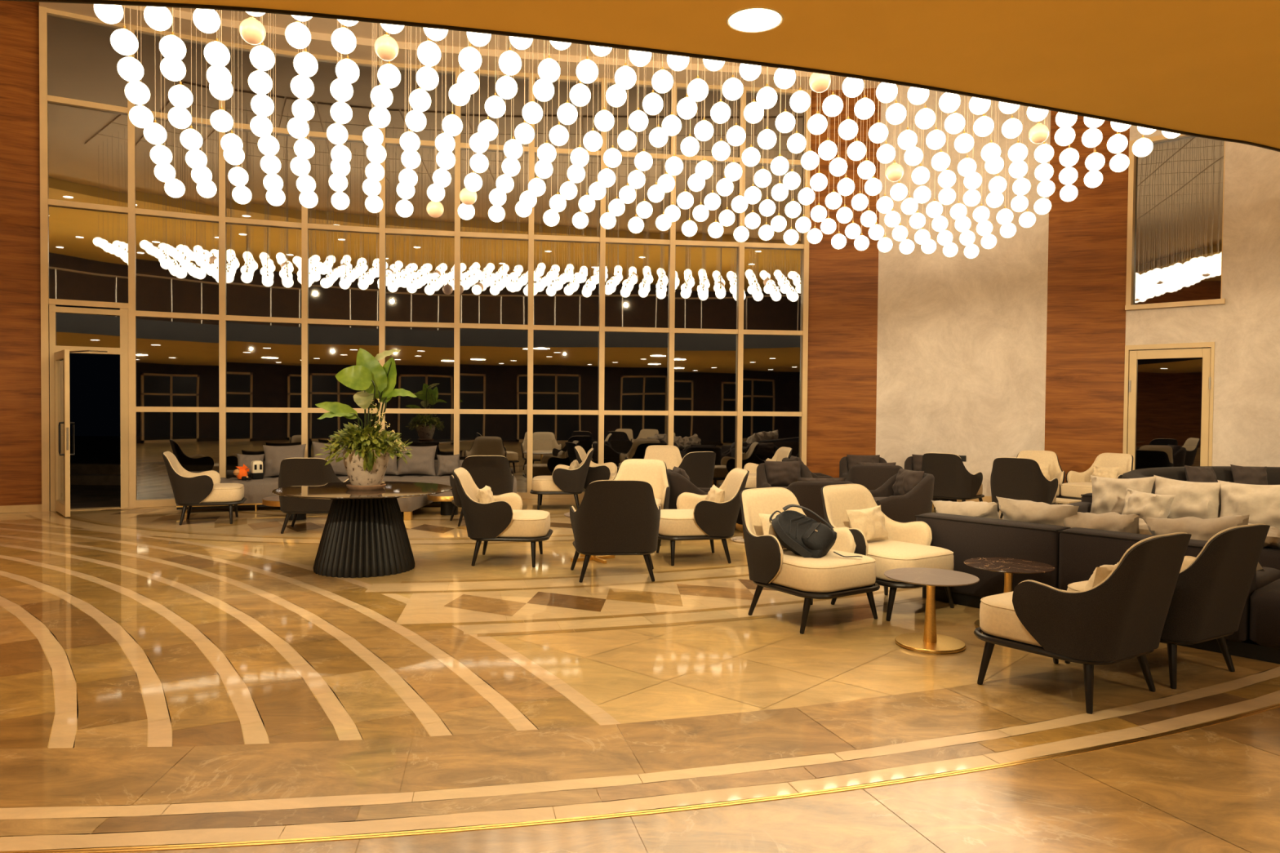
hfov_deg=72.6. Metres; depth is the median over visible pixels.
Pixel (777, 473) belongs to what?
cushion
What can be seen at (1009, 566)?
side table
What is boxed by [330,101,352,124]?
globe pendant
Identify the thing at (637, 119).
globe pendant
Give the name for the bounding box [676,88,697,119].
globe pendant
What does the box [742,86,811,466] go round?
window
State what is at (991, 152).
globe pendant
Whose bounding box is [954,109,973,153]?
globe pendant
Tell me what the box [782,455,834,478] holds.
chair
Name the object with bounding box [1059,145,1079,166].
globe pendant
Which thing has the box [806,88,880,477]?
wall
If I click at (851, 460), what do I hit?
cushion
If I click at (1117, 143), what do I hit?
globe pendant
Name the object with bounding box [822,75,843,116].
globe pendant
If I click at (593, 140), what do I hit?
globe pendant
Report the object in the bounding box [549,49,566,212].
globe pendant
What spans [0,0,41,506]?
wall
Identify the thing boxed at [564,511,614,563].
table
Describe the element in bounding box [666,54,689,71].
globe pendant
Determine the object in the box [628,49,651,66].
globe pendant
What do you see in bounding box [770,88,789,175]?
globe pendant
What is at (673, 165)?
globe pendant
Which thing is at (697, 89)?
globe pendant
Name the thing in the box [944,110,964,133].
globe pendant
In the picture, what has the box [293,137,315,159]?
globe pendant
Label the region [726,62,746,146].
globe pendant
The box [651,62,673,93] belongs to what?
globe pendant
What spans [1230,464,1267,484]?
pillow
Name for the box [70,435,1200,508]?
ground
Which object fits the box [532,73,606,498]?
window
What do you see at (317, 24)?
trim
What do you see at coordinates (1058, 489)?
seat cushion
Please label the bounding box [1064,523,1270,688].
lounge chair
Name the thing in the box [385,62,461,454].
window
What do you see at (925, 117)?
globe pendant
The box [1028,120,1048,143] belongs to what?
globe pendant
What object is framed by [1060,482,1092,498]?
seat cushion
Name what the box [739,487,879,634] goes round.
lounge chair
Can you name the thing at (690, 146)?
globe pendant
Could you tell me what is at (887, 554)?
seat cushion
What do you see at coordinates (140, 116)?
globe pendant
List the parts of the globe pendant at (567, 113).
globe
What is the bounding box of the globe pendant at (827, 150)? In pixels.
[817,115,837,159]
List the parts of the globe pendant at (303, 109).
globe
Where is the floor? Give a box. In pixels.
[0,498,1279,852]
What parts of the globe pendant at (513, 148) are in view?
globe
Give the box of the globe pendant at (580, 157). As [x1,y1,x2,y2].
[570,106,589,167]
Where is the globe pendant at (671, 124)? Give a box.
[662,69,681,135]
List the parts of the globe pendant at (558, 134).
globe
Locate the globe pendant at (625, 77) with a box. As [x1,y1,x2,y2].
[614,48,636,89]
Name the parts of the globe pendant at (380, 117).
globe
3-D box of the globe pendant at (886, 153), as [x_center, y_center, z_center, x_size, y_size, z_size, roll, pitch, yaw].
[2.651,-4.208,9.319,0.197,2.756,0.196,1,1,0]
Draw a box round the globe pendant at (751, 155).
[742,123,759,166]
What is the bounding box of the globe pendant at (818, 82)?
[808,72,831,93]
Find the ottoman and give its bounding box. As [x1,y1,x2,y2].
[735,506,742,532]
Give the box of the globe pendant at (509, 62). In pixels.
[498,47,521,75]
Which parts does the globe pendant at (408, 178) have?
globe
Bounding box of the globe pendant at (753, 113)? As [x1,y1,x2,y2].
[743,91,764,123]
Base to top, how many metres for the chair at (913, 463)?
0.765 m
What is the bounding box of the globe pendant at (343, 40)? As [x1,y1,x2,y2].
[331,24,356,53]
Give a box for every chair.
[161,451,246,525]
[278,457,350,533]
[449,455,513,526]
[452,467,552,567]
[529,447,594,510]
[569,480,660,582]
[573,445,617,489]
[613,458,670,546]
[643,444,682,470]
[656,467,749,565]
[666,466,735,529]
[677,451,715,488]
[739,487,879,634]
[743,446,792,489]
[756,460,813,488]
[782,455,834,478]
[786,477,853,524]
[820,484,954,621]
[839,454,886,479]
[844,462,902,490]
[869,468,934,523]
[904,454,956,507]
[921,453,984,509]
[973,532,1191,714]
[990,457,1057,518]
[1016,450,1065,504]
[1059,453,1133,504]
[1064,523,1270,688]
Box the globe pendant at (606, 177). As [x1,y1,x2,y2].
[597,54,615,187]
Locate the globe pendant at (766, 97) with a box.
[756,70,777,109]
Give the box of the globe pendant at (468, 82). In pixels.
[457,70,479,94]
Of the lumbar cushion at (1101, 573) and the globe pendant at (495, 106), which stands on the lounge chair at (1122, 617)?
the lumbar cushion at (1101, 573)
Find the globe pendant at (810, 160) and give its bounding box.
[800,71,819,169]
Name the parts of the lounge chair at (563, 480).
leg, leg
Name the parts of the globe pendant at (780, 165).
globe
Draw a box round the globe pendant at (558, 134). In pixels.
[549,49,568,146]
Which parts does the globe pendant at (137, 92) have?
globe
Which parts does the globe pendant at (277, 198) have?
globe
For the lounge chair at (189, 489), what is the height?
0.872 m
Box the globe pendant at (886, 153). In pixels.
[876,138,895,163]
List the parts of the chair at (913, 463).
seat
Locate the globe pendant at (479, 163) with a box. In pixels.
[469,102,488,173]
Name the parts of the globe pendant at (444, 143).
globe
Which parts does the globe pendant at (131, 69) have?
globe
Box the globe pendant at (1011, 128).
[1001,115,1022,138]
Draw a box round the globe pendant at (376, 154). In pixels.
[366,22,386,163]
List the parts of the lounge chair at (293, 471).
leg, leg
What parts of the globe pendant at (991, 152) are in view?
globe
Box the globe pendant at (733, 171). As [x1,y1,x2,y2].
[724,68,742,181]
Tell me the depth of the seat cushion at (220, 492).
10.55 m
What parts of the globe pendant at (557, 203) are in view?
globe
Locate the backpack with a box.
[769,504,862,558]
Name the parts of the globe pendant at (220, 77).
globe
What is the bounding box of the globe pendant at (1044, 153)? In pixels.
[1034,118,1053,163]
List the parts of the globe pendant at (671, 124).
globe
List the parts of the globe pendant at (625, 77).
globe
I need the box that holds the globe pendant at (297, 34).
[284,20,311,48]
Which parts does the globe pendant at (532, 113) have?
globe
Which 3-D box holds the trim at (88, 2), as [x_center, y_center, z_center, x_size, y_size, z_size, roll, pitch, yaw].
[-1.359,-1.941,5.397,24.999,0.452,3.657,0,1,-10]
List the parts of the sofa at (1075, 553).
backrest, backrest, seat, seat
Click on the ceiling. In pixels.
(1211, 68)
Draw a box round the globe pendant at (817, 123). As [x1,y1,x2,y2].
[807,97,827,134]
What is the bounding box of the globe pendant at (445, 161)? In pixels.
[435,35,455,168]
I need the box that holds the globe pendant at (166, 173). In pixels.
[154,30,175,182]
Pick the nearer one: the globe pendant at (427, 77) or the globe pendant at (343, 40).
the globe pendant at (343, 40)
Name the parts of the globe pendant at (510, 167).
globe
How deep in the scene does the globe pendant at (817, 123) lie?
8.67 m
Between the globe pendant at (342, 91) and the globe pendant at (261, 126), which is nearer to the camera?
the globe pendant at (342, 91)
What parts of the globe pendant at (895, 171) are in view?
globe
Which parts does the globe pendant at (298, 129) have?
globe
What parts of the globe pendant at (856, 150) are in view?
globe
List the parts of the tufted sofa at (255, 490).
brass rail, seat, backrest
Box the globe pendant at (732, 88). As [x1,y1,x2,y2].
[722,75,743,100]
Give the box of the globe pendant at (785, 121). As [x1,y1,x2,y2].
[775,88,795,133]
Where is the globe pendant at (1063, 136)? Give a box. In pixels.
[1054,127,1075,146]
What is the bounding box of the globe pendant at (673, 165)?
[665,93,683,175]
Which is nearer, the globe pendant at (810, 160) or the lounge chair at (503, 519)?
the lounge chair at (503, 519)
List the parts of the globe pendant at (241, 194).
globe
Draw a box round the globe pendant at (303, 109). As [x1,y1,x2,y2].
[291,21,314,120]
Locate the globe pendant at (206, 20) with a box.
[192,8,220,33]
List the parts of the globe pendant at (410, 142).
globe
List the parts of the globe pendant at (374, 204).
globe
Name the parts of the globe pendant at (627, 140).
globe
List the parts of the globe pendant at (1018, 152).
globe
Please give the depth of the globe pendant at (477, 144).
8.78 m
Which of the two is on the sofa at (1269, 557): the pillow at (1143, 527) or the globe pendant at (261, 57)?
the pillow at (1143, 527)
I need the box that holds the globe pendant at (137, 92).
[124,35,150,104]
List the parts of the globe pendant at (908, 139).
globe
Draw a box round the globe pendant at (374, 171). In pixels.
[364,22,384,181]
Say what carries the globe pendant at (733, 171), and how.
hanging from the light
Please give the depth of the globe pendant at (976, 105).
8.39 m
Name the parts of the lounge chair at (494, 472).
leg, leg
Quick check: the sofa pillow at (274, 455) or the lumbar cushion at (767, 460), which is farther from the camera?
the lumbar cushion at (767, 460)
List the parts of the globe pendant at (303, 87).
globe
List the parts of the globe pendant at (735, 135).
globe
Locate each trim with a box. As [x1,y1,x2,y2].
[0,0,1279,151]
[0,703,1279,852]
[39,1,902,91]
[166,7,778,68]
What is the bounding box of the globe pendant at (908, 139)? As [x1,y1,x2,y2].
[897,86,917,150]
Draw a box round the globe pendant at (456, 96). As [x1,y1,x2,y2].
[448,31,470,106]
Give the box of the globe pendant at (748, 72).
[739,63,761,80]
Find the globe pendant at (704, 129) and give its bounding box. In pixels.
[693,99,713,141]
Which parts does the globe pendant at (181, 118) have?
globe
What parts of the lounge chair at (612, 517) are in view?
leg, leg, leg, leg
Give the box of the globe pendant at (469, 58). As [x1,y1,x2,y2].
[458,43,481,71]
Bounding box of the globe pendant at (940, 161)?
[931,110,950,170]
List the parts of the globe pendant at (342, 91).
globe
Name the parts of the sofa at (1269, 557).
armrest, backrest, seat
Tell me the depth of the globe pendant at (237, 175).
9.12 m
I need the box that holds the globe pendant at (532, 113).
[522,48,542,124]
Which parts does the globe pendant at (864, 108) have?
globe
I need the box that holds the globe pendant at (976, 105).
[968,97,991,114]
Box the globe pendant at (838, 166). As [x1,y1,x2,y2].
[829,75,847,176]
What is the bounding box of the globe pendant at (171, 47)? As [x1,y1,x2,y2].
[159,7,186,61]
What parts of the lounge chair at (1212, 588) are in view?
leg, leg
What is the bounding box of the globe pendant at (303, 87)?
[290,21,314,98]
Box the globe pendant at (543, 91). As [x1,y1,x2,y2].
[533,40,554,101]
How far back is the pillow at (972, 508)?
6.70 m
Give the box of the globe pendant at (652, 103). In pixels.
[642,52,662,115]
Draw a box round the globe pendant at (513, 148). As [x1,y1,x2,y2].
[503,46,522,159]
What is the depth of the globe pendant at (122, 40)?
6.98 m
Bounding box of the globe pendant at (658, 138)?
[648,53,667,147]
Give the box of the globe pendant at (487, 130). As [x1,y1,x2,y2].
[477,42,497,141]
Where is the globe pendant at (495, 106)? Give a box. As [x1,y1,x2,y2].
[484,92,506,118]
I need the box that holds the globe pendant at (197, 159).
[185,29,207,169]
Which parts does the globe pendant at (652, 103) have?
globe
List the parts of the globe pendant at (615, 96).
globe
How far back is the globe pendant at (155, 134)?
8.28 m
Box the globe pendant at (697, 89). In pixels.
[687,57,708,101]
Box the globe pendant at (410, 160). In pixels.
[400,80,420,168]
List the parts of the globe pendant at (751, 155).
globe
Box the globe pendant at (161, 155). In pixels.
[150,71,172,165]
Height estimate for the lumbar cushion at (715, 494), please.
0.260 m
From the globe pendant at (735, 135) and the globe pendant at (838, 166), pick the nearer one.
the globe pendant at (735, 135)
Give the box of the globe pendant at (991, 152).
[981,111,1000,162]
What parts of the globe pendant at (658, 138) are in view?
globe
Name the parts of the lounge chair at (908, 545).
leg, leg, leg, leg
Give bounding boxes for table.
[262,495,306,519]
[271,481,453,577]
[426,492,457,515]
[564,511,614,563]
[730,533,744,542]
[884,567,979,653]
[964,557,1055,627]
[1055,497,1081,503]
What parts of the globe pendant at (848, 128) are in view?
globe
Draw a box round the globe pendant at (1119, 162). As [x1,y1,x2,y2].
[1109,152,1129,172]
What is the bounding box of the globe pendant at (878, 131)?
[868,99,888,142]
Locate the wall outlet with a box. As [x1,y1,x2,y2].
[958,455,966,461]
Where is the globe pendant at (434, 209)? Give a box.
[426,64,444,217]
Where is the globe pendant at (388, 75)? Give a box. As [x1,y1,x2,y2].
[377,60,400,88]
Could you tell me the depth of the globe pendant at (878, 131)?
8.87 m
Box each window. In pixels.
[39,4,136,511]
[134,25,226,507]
[225,41,307,457]
[307,53,386,432]
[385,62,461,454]
[459,68,534,498]
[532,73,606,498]
[604,78,676,445]
[673,83,746,468]
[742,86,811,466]
[1124,133,1225,310]
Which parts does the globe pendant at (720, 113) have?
globe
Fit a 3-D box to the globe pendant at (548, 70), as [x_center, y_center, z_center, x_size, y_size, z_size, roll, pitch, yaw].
[-0.787,-4.303,7.616,0.197,2.554,0.196,1,1,0]
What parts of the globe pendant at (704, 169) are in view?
globe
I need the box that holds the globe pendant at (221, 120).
[209,9,233,132]
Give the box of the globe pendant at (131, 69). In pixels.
[116,5,143,81]
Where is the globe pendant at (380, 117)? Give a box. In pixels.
[368,22,391,128]
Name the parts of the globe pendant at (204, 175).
globe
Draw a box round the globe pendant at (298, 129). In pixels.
[287,48,309,138]
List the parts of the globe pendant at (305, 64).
globe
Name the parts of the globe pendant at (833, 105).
globe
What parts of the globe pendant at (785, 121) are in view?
globe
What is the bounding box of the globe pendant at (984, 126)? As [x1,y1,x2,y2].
[973,113,994,136]
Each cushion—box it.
[200,483,244,502]
[475,484,494,502]
[497,510,550,537]
[532,475,563,492]
[568,459,579,469]
[608,472,617,479]
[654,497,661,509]
[658,509,706,536]
[672,466,689,480]
[705,484,724,502]
[744,473,756,488]
[758,511,803,548]
[764,460,800,486]
[765,457,777,461]
[771,548,875,592]
[790,455,804,464]
[797,477,845,481]
[845,505,888,541]
[846,454,879,471]
[857,462,896,465]
[866,540,954,582]
[873,497,886,502]
[892,468,924,495]
[911,454,922,471]
[976,484,982,495]
[979,589,1070,647]
[1038,463,1051,479]
[1048,480,1059,496]
[1051,493,1056,503]
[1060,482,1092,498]
[1066,580,1088,591]
[1083,562,1118,591]
[1089,465,1119,481]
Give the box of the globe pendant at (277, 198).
[266,13,284,205]
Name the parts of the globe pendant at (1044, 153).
globe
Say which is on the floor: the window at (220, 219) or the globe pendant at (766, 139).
the window at (220, 219)
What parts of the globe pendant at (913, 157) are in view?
globe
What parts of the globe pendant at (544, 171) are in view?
globe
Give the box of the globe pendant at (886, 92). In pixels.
[875,82,897,102]
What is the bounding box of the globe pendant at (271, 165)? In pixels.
[260,13,280,174]
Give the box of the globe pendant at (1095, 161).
[1084,146,1105,171]
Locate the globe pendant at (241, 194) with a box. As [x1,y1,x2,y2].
[231,37,252,204]
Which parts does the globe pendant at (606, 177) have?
globe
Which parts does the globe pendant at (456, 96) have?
globe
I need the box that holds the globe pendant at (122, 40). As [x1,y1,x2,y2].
[110,4,138,55]
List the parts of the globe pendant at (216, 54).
globe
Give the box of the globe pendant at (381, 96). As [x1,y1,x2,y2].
[370,84,392,108]
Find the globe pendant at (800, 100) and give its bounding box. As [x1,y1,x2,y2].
[789,71,810,112]
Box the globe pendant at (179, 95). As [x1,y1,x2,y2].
[168,18,193,108]
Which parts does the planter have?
stem, stem, stem, stem, pot, stem, stem, stem, stem, stem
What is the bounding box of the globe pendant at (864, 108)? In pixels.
[853,80,875,119]
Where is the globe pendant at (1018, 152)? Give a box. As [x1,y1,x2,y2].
[1008,114,1027,162]
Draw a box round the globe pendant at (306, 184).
[296,174,315,193]
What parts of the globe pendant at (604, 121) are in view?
globe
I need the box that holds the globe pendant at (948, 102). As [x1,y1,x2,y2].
[938,92,960,112]
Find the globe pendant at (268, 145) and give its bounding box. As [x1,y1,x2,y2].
[257,134,279,155]
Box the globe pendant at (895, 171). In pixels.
[885,84,903,182]
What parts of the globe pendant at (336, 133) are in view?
globe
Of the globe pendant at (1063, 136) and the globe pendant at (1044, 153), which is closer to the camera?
the globe pendant at (1063, 136)
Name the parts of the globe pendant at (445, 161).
globe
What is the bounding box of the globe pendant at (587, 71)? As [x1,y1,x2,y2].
[576,44,598,83]
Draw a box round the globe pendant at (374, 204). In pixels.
[364,22,382,213]
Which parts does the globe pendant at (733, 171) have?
globe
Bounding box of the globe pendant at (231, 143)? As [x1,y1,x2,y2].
[220,130,243,154]
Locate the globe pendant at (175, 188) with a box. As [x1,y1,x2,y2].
[164,7,185,197]
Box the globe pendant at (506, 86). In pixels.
[495,74,517,99]
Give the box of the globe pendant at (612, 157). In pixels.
[603,48,622,167]
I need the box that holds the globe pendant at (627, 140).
[617,94,636,150]
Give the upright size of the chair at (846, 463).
0.765 m
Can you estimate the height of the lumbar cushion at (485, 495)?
0.240 m
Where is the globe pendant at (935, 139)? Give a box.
[925,90,946,149]
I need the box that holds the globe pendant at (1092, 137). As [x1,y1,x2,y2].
[1081,128,1102,147]
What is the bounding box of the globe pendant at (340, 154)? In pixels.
[330,144,351,164]
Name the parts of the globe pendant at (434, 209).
globe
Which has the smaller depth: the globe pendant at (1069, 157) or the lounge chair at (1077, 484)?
the globe pendant at (1069, 157)
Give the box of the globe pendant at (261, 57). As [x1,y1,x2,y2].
[249,15,275,71]
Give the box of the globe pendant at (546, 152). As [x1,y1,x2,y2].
[537,40,555,163]
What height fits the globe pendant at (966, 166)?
2.814 m
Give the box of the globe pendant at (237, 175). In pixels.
[227,164,248,186]
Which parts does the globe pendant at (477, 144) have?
globe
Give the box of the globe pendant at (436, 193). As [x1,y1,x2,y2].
[426,66,444,201]
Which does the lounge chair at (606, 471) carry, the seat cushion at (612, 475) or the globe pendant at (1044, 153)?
the seat cushion at (612, 475)
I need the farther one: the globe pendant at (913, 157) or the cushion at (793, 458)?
the cushion at (793, 458)
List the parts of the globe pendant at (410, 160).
globe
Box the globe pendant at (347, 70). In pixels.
[335,55,359,83]
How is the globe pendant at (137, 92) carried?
hanging from the light
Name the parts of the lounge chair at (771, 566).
leg, leg, leg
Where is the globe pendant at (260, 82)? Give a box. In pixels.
[248,69,272,94]
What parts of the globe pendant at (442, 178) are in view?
globe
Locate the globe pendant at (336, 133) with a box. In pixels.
[326,19,347,144]
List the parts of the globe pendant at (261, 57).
globe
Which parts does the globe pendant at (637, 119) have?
globe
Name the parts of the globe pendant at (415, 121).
globe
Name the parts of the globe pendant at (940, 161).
globe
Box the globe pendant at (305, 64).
[293,21,318,76]
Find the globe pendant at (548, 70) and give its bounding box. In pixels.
[537,55,559,82]
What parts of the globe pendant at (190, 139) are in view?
globe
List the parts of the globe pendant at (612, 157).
globe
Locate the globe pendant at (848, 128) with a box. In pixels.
[838,97,857,139]
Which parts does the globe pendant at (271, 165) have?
globe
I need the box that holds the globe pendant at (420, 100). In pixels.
[408,86,431,111]
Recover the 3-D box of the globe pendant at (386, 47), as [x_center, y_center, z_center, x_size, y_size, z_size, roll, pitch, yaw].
[-2.104,-4.322,7.239,0.197,2.524,0.196,1,1,0]
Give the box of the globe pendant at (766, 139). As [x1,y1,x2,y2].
[757,66,776,149]
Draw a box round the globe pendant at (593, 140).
[582,93,602,151]
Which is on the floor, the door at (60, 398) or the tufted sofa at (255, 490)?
the tufted sofa at (255, 490)
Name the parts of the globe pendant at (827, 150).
globe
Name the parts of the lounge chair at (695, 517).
leg, leg, leg, leg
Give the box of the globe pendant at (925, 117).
[915,101,935,128]
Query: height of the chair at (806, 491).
0.765 m
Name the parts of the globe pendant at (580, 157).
globe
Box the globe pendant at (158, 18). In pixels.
[143,6,172,31]
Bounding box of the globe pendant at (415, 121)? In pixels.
[405,68,426,131]
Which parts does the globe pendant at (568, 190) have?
globe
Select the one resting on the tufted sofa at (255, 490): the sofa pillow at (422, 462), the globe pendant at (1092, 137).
the sofa pillow at (422, 462)
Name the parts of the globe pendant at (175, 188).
globe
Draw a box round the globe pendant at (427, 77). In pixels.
[416,38,439,90]
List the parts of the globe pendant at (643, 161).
globe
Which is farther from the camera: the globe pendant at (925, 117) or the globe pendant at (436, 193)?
the globe pendant at (436, 193)
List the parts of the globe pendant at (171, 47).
globe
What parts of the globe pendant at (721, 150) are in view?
globe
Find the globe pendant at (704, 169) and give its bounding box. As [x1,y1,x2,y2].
[695,98,713,179]
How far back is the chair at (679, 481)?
9.77 m
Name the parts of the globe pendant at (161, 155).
globe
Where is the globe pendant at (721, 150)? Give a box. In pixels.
[711,66,730,160]
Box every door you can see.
[48,304,128,517]
[1122,342,1214,470]
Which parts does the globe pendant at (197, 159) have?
globe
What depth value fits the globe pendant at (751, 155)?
9.23 m
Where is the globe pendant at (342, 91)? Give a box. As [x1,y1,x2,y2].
[329,23,353,102]
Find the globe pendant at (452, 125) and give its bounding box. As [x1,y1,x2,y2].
[441,30,462,136]
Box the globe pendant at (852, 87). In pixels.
[842,77,863,97]
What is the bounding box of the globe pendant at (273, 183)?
[262,13,283,192]
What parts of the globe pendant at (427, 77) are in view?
globe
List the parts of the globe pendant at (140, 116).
globe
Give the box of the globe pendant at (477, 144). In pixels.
[469,46,488,153]
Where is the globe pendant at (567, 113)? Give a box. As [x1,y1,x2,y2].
[557,48,577,124]
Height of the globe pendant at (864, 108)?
2.568 m
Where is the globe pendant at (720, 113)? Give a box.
[710,67,730,123]
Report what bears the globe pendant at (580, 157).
hanging from the light
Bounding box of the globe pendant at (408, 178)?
[398,26,417,187]
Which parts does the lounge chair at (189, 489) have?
leg, leg, leg, leg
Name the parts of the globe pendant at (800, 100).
globe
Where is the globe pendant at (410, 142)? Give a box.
[400,26,420,152]
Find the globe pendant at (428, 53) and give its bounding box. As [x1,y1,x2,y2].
[417,37,440,66]
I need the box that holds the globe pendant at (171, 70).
[160,57,186,80]
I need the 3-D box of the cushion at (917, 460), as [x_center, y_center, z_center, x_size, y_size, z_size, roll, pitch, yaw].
[4.478,0.613,13.501,0.500,0.360,0.212,1,-13,15]
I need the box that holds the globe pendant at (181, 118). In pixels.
[168,80,191,128]
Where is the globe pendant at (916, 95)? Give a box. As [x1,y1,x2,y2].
[907,86,928,104]
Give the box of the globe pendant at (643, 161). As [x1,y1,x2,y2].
[634,65,653,170]
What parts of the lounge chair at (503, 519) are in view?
leg, leg, leg, leg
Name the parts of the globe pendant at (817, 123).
globe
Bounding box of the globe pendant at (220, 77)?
[206,9,231,88]
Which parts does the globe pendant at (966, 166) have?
globe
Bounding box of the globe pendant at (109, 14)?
[93,4,123,23]
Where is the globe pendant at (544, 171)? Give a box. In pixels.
[534,101,552,178]
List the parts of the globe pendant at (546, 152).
globe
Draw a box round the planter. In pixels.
[315,347,417,490]
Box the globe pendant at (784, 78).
[773,67,795,88]
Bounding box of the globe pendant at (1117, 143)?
[1106,131,1128,153]
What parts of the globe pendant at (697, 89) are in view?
globe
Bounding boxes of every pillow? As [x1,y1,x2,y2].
[235,453,264,476]
[262,444,306,477]
[312,441,347,475]
[385,445,397,474]
[395,445,436,475]
[436,453,459,475]
[931,500,999,519]
[995,496,1079,527]
[1063,511,1139,533]
[1090,475,1156,514]
[1121,488,1176,519]
[1138,518,1152,535]
[1142,515,1265,571]
[1154,475,1229,519]
[1184,465,1217,482]
[1217,480,1279,530]
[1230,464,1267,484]
[1248,523,1279,548]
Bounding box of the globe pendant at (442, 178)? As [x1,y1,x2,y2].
[432,93,451,187]
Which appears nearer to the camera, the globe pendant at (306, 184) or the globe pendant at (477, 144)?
the globe pendant at (477, 144)
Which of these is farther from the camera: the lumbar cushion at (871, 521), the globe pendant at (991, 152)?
the globe pendant at (991, 152)
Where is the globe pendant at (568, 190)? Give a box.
[560,60,577,199]
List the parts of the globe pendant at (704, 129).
globe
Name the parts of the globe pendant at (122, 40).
globe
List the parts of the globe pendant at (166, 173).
globe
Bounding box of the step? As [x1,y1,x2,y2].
[70,463,237,485]
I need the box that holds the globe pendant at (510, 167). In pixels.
[502,75,519,176]
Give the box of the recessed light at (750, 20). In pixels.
[726,6,783,32]
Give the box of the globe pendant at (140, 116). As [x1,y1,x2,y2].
[128,5,153,128]
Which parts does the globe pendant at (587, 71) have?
globe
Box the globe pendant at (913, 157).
[904,120,923,165]
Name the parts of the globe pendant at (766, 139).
globe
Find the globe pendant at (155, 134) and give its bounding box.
[143,120,166,144]
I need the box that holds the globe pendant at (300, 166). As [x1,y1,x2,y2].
[290,155,310,176]
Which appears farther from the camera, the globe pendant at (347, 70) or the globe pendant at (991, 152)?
the globe pendant at (991, 152)
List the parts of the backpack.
grab handle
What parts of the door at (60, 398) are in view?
pane, pull handle, frame, lock plate, pull handle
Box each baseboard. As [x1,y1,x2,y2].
[0,504,41,513]
[956,496,1066,504]
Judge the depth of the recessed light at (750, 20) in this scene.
3.58 m
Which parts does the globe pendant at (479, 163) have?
globe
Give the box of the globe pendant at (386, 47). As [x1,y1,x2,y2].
[374,31,399,61]
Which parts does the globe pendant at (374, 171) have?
globe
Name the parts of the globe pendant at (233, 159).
globe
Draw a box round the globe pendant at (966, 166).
[957,108,976,176]
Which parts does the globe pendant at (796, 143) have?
globe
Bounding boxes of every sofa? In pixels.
[176,459,516,520]
[915,512,1279,664]
[1066,493,1279,569]
[1121,466,1279,493]
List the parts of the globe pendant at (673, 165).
globe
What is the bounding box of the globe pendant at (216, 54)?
[204,9,230,66]
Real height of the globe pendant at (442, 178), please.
3.038 m
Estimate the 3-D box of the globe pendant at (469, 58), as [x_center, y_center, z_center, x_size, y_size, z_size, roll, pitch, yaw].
[-1.444,-4.313,7.428,0.197,2.536,0.196,1,1,0]
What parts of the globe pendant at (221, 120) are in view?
globe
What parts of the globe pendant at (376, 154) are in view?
globe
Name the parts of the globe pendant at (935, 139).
globe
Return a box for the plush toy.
[233,463,251,479]
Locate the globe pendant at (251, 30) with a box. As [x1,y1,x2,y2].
[239,15,266,44]
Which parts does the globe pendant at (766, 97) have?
globe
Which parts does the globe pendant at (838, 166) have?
globe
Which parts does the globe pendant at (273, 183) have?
globe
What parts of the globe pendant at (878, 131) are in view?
globe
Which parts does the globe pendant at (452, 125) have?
globe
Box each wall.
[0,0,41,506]
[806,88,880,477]
[875,84,1129,496]
[1124,124,1279,466]
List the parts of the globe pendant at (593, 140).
globe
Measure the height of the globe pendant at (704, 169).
2.902 m
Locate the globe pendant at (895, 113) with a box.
[885,100,906,124]
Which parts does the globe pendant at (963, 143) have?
globe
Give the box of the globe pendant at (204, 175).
[191,31,212,184]
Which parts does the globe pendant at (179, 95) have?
globe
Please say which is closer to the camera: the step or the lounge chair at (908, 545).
the lounge chair at (908, 545)
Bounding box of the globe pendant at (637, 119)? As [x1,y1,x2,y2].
[628,66,648,131]
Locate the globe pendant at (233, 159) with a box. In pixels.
[223,10,244,164]
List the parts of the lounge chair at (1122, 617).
leg, leg, leg, leg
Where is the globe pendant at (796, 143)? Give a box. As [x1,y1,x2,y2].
[786,82,806,153]
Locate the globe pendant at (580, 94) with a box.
[569,80,591,106]
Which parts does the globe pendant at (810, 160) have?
globe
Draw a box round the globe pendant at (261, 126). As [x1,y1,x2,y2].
[249,115,272,137]
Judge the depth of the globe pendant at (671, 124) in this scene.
8.61 m
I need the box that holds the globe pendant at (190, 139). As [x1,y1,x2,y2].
[180,29,202,150]
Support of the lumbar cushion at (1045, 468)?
on the lounge chair at (1040, 456)
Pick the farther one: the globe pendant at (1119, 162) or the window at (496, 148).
the window at (496, 148)
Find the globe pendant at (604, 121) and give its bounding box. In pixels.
[594,72,614,131]
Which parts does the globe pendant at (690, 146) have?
globe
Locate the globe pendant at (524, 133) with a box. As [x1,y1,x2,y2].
[514,119,534,143]
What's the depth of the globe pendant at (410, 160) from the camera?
8.93 m
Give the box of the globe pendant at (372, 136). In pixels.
[362,124,383,147]
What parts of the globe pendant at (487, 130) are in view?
globe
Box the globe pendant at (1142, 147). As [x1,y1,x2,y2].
[1132,134,1153,156]
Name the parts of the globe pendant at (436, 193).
globe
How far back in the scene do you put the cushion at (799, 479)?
8.81 m
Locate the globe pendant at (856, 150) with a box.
[847,96,866,160]
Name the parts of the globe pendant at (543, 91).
globe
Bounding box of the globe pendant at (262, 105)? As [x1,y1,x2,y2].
[250,93,274,116]
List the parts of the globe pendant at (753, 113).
globe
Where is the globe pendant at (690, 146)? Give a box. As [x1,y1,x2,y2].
[680,57,699,156]
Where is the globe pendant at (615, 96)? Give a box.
[605,48,626,106]
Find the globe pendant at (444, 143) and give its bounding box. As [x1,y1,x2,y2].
[435,43,455,153]
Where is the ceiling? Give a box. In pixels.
[115,0,1279,148]

